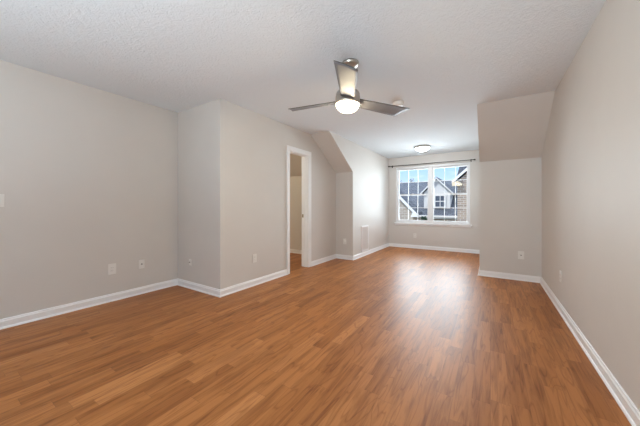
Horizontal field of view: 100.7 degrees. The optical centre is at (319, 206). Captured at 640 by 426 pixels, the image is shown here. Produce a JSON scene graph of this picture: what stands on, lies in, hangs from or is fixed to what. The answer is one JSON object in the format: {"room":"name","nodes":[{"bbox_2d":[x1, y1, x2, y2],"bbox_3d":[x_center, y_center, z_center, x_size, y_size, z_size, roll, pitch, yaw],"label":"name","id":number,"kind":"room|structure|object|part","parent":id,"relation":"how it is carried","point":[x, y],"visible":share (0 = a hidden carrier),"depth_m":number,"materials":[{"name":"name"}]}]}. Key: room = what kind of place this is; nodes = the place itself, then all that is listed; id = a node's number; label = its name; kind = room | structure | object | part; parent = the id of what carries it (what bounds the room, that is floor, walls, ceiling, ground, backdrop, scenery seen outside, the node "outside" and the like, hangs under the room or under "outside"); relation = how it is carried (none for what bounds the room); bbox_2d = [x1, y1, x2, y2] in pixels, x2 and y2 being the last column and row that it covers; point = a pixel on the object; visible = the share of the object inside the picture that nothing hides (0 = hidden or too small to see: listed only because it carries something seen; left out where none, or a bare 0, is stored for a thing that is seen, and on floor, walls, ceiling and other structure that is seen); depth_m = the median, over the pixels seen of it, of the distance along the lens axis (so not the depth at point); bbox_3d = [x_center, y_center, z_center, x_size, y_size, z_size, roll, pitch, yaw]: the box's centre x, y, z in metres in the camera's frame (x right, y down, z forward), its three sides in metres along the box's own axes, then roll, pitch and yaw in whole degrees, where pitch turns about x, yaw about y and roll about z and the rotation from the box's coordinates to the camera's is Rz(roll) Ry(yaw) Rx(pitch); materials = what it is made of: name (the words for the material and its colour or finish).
{"room":"empty bonus room","nodes":[
{"label":"empty bonus room","id":0,"kind":"room"},
{"bbox_2d":[0,60,177,318],"bbox_3d":[-3.342,-0.107,1.837,0.140,2.440,4.677,0,0,33],"label":"wall","id":1,"kind":"structure","parent":0,"point":[89,175],"depth_m":2.84,"materials":[{"name":"beige paint"}]},
{"bbox_2d":[0,194,3,206],"bbox_3d":[-2.897,-0.052,2.385,0.018,0.118,0.074,0,0,33],"label":"light switch","id":2,"kind":"object","parent":1,"relation":"attached to","point":[1,195],"visible":1,"depth_m":2.40,"materials":[{"name":"white plastic"}]},
{"bbox_2d":[0,278,177,329],"bbox_3d":[-3.273,1.069,1.793,0.024,0.088,4.677,0,0,33],"label":"baseboard","id":3,"kind":"structure","parent":1,"relation":"attached to","point":[12,321],"depth_m":2.85,"materials":[{"name":"white paint"}]},
{"bbox_2d":[108,263,115,274],"bbox_3d":[-2.438,0.737,3.107,0.009,0.124,0.080,0,0,33],"label":"wall outlet","id":4,"kind":"object","parent":1,"relation":"attached to","point":[111,267],"visible":1,"depth_m":3.10,"materials":[{"name":"white plastic"}]},
{"bbox_2d":[139,259,144,268],"bbox_3d":[-2.264,0.736,3.368,0.018,0.112,0.066,0,0,33],"label":"cable plate","id":5,"kind":"object","parent":1,"relation":"attached to","point":[141,262],"visible":1,"depth_m":3.38,"materials":[{"name":"white plastic"}]},
{"bbox_2d":[178,98,229,288],"bbox_3d":[-2.285,-0.107,4.021,2.607,2.440,0.140,0,0,33],"label":"wall","id":6,"kind":"structure","parent":0,"point":[204,129],"depth_m":3.43,"materials":[{"name":"beige paint"}]},
{"bbox_2d":[177,278,219,297],"bbox_3d":[-1.619,1.069,3.495,0.966,0.088,0.024,0,0,33],"label":"baseboard","id":7,"kind":"structure","parent":6,"relation":"attached to","point":[187,284],"depth_m":3.46,"materials":[{"name":"white paint"}]},
{"bbox_2d":[230,102,335,285],"bbox_3d":[-0.465,-0.107,4.571,0.140,2.440,2.754,0,0,33],"label":"wall","id":8,"kind":"structure","parent":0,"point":[258,142],"depth_m":3.93,"materials":[{"name":"beige paint"}]},
{"bbox_2d":[220,269,287,296],"bbox_3d":[-0.882,1.069,3.771,0.024,0.088,1.285,0,0,33],"label":"baseboard","id":9,"kind":"structure","parent":8,"relation":"attached to","point":[235,288],"depth_m":3.66,"materials":[{"name":"white paint"}]},
{"bbox_2d":[253,254,256,262],"bbox_3d":[-0.918,0.733,3.728,0.009,0.118,0.074,0,0,33],"label":"wall outlet","id":10,"kind":"object","parent":8,"relation":"attached to","point":[254,255],"visible":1,"depth_m":3.72,"materials":[{"name":"white plastic"}]},
{"bbox_2d":[287,145,310,273],"bbox_3d":[-0.419,0.059,4.644,0.182,2.107,0.684,0,0,33],"label":"door frame","id":11,"kind":"structure","parent":8,"relation":"attached to","point":[306,155],"depth_m":4.84,"materials":[{"name":"white paint"}]},
{"bbox_2d":[290,154,301,176],"bbox_3d":[-1.038,-1.018,6.091,2.467,0.618,1.097,0,0,33],"label":"ceiling","id":12,"kind":"structure","parent":0,"point":[295,161],"depth_m":5.90,"materials":[{"name":"beige paint"}]},
{"bbox_2d":[0,0,605,158],"bbox_3d":[-0.750,-1.427,3.247,6.307,0.200,10.132,0,0,33],"label":"ceiling","id":13,"kind":"structure","parent":0,"point":[443,59],"depth_m":2.29,"materials":[{"name":"white paint"}]},
{"bbox_2d":[289,58,409,115],"bbox_3d":[0.133,-1.095,2.468,1.103,0.465,1.186,0,0,33],"label":"ceiling fan","id":14,"kind":"object","parent":13,"relation":"hanging from","point":[348,100],"visible":1,"depth_m":2.38,"materials":[{"name":"silver metal"}]},
{"bbox_3d":[-0.076,-0.984,2.616,0.580,0.044,0.165,2,1,28],"label":"blade","id":15,"kind":"part","parent":14,"relation":"part of","materials":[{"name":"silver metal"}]},
{"bbox_3d":[0.209,-0.965,2.068,0.165,0.044,0.580,2,1,7],"label":"blade","id":16,"kind":"part","parent":14,"relation":"part of","materials":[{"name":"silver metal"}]},
{"bbox_3d":[0.597,-0.962,2.592,0.580,0.044,0.165,1,1,-24],"label":"blade","id":17,"kind":"part","parent":14,"relation":"part of","materials":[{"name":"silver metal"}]},
{"bbox_2d":[393,101,403,105],"bbox_3d":[1.004,-1.304,3.397,0.140,0.046,0.140,0,0,33],"label":"smoke detector","id":18,"kind":"object","parent":13,"relation":"attached to","point":[397,103],"visible":0.76,"depth_m":3.35,"materials":[{"name":"white plastic"}]},
{"bbox_2d":[414,145,430,151],"bbox_3d":[2.279,-1.271,5.894,0.340,0.112,0.340,0,0,33],"label":"ceiling light","id":19,"kind":"object","parent":13,"relation":"attached to","point":[421,148],"visible":1,"depth_m":5.80,"materials":[{"name":"white glass"}]},
{"bbox_2d":[0,246,631,425],"bbox_3d":[-0.750,1.213,3.247,6.307,0.200,10.132,0,0,33],"label":"floor","id":20,"kind":"structure","parent":0,"point":[388,336],"depth_m":1.96,"materials":[{"name":"brown wood"}]},
{"bbox_2d":[290,172,351,255],"bbox_3d":[-0.557,0.127,6.350,2.996,1.972,0.140,0,0,33],"label":"wall","id":21,"kind":"structure","parent":0,"point":[343,180],"depth_m":5.66,"materials":[{"name":"beige paint"}]},
{"bbox_2d":[290,249,301,253],"bbox_3d":[-0.824,1.069,6.424,2.467,0.088,0.024,0,0,33],"label":"baseboard","id":22,"kind":"structure","parent":21,"relation":"attached to","point":[291,250],"depth_m":6.26,"materials":[{"name":"white paint"}]},
{"bbox_2d":[311,254,335,266],"bbox_3d":[0.092,1.069,5.286,0.024,0.088,0.949,0,0,33],"label":"baseboard","id":23,"kind":"structure","parent":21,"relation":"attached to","point":[328,258],"depth_m":5.23,"materials":[{"name":"white paint"}]},
{"bbox_2d":[336,254,352,259],"bbox_3d":[0.512,1.069,5.566,0.429,0.088,0.024,0,0,33],"label":"baseboard","id":24,"kind":"structure","parent":21,"relation":"attached to","point":[339,256],"depth_m":5.56,"materials":[{"name":"white paint"}]},
{"bbox_2d":[310,131,351,172],"bbox_3d":[0.281,-1.018,5.243,0.389,0.618,1.097,0,0,33],"label":"ceiling","id":25,"kind":"structure","parent":0,"point":[325,142],"depth_m":5.14,"materials":[{"name":"beige paint"}]},
{"bbox_2d":[329,131,388,255],"bbox_3d":[1.030,-0.107,6.034,0.016,2.440,3.238,0,0,33],"label":"wall","id":26,"kind":"structure","parent":0,"point":[370,169],"depth_m":6.17,"materials":[{"name":"beige paint"}]},
{"bbox_2d":[361,225,368,251],"bbox_3d":[1.019,0.725,5.990,0.012,0.575,0.410,0,0,33],"label":"air vent","id":27,"kind":"object","parent":26,"relation":"in","point":[364,229],"visible":1,"depth_m":5.96,"materials":[{"name":"white metal"}]},
{"bbox_2d":[353,243,388,259],"bbox_3d":[1.299,1.069,6.416,0.024,0.088,2.305,0,0,33],"label":"baseboard","id":28,"kind":"structure","parent":26,"relation":"attached to","point":[370,251],"depth_m":6.20,"materials":[{"name":"white paint"}]},
{"bbox_2d":[389,150,479,249],"bbox_3d":[2.893,-0.107,6.845,2.522,2.440,0.140,0,0,33],"label":"wall","id":29,"kind":"structure","parent":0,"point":[437,236],"depth_m":6.67,"materials":[{"name":"beige paint"}]},
{"bbox_2d":[388,159,475,167],"bbox_3d":[2.777,-1.090,6.781,2.080,0.065,0.092,0,0,33],"label":"curtain rod","id":30,"kind":"object","parent":29,"relation":"attached to","point":[471,159],"visible":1,"depth_m":6.73,"materials":[{"name":"brown metal"}]},
{"bbox_2d":[394,162,471,227],"bbox_3d":[2.854,-0.272,6.831,1.845,1.560,0.145,0,0,33],"label":"window","id":31,"kind":"structure","parent":29,"relation":"attached to","point":[430,221],"depth_m":6.80,"materials":[{"name":"white plastic"}]},
{"bbox_2d":[399,195,417,219],"bbox_3d":[2.479,0.041,7.069,0.738,0.651,0.018,0,0,33],"label":"grille","id":32,"kind":"object","parent":31,"relation":"attached to","point":[399,195],"depth_m":7.14,"materials":[{"name":"white plastic"}]},
{"bbox_3d":[2.479,0.041,7.069,0.798,0.723,0.030,0,0,33],"label":"sash","id":33,"kind":"part","parent":31,"relation":"part of","materials":[{"name":"white plastic"}]},
{"bbox_3d":[2.498,-0.646,7.098,0.798,0.723,0.030,0,0,33],"label":"sash","id":34,"kind":"part","parent":31,"relation":"part of","materials":[{"name":"white plastic"}]},
{"bbox_2d":[400,170,427,193],"bbox_3d":[2.498,-0.646,7.098,0.738,0.651,0.018,0,0,33],"label":"grille","id":35,"kind":"object","parent":31,"relation":"attached to","point":[408,182],"depth_m":7.16,"materials":[{"name":"white plastic"}]},
{"bbox_3d":[2.824,0.457,6.785,1.845,0.026,0.035,0,0,33],"label":"sill","id":36,"kind":"part","parent":31,"relation":"part of","materials":[{"name":"white paint"}]},
{"bbox_3d":[3.226,0.041,6.589,0.798,0.723,0.030,0,0,33],"label":"sash","id":37,"kind":"part","parent":31,"relation":"part of","materials":[{"name":"white plastic"}]},
{"bbox_2d":[444,195,455,220],"bbox_3d":[3.226,0.041,6.589,0.738,0.651,0.018,0,0,33],"label":"grille","id":38,"kind":"object","parent":31,"relation":"attached to","point":[444,195],"depth_m":6.58,"materials":[{"name":"white plastic"}]},
{"bbox_3d":[3.245,-0.646,6.618,0.798,0.723,0.030,0,0,33],"label":"sash","id":39,"kind":"part","parent":31,"relation":"part of","materials":[{"name":"white plastic"}]},
{"bbox_2d":[441,167,466,192],"bbox_3d":[3.245,-0.646,6.618,0.738,0.651,0.018,0,0,33],"label":"grille","id":40,"kind":"object","parent":31,"relation":"attached to","point":[444,180],"depth_m":6.64,"materials":[{"name":"white plastic"}]},
{"bbox_2d":[389,243,479,253],"bbox_3d":[2.849,1.069,6.776,2.242,0.088,0.024,0,0,33],"label":"baseboard","id":41,"kind":"structure","parent":29,"relation":"attached to","point":[390,244],"depth_m":6.71,"materials":[{"name":"white paint"}]},
{"bbox_2d":[477,104,480,269],"bbox_3d":[2.930,-0.107,4.813,0.016,2.440,3.238,0,0,33],"label":"wall","id":42,"kind":"structure","parent":0,"point":[477,104],"depth_m":4.25,"materials":[{"name":"beige paint"}]},
{"bbox_2d":[481,157,541,276],"bbox_3d":[2.935,0.127,4.106,0.757,1.972,0.140,0,0,33],"label":"wall","id":43,"kind":"structure","parent":0,"point":[511,190],"depth_m":4.04,"materials":[{"name":"beige paint"}]},
{"bbox_2d":[478,270,540,282],"bbox_3d":[2.873,1.069,4.048,0.797,0.088,0.024,0,0,33],"label":"baseboard","id":44,"kind":"structure","parent":43,"relation":"attached to","point":[536,279],"depth_m":4.03,"materials":[{"name":"white paint"}]},
{"bbox_2d":[518,251,523,258],"bbox_3d":[3.008,0.735,3.965,0.074,0.118,0.018,0,0,33],"label":"cable plate","id":45,"kind":"object","parent":43,"relation":"attached to","point":[520,253],"visible":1,"depth_m":3.97,"materials":[{"name":"white plastic"}]},
{"bbox_2d":[478,91,554,161],"bbox_3d":[2.676,-1.018,3.704,0.757,0.618,1.097,0,0,33],"label":"ceiling","id":46,"kind":"structure","parent":0,"point":[512,128],"depth_m":3.57,"materials":[{"name":"beige paint"}]},
{"bbox_2d":[542,0,639,410],"bbox_3d":[1.265,-0.107,0.679,0.140,2.440,7.711,0,0,33],"label":"wall","id":47,"kind":"structure","parent":0,"point":[591,153],"depth_m":1.76,"materials":[{"name":"beige paint"}]},
{"bbox_2d":[540,277,639,425],"bbox_3d":[1.158,1.069,0.665,0.024,0.088,7.571,0,0,33],"label":"baseboard","id":48,"kind":"structure","parent":47,"relation":"attached to","point":[625,403],"depth_m":1.75,"materials":[{"name":"white paint"}]},
{"label":"outside","id":49,"kind":"structure","parent":0,"visible":0},
{"bbox_3d":[17.489,4.463,36.458,80.000,0.300,59.748,0,0,33],"label":"ground","id":50,"kind":"structure","parent":49,"visible":0},
{"bbox_2d":[399,190,421,219],"bbox_3d":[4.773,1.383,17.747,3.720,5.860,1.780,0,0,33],"label":"house","id":51,"kind":"structure","parent":50,"relation":"on","point":[403,200],"depth_m":16.77,"materials":[{"name":"stone"}]},
{"bbox_2d":[400,177,456,220],"bbox_3d":[7.854,1.043,24.611,15.200,6.540,10.700,0,0,33],"label":"townhouse","id":52,"kind":"structure","parent":50,"relation":"on","point":[414,187],"depth_m":19.00,"materials":[{"name":"beige brick"}]},
{"bbox_2d":[452,166,466,220],"bbox_3d":[10.440,-0.087,14.152,5.740,8.800,3.700,0,0,33],"label":"house","id":53,"kind":"structure","parent":50,"relation":"on","point":[461,184],"depth_m":14.13,"materials":[{"name":"stone"}]}
]}

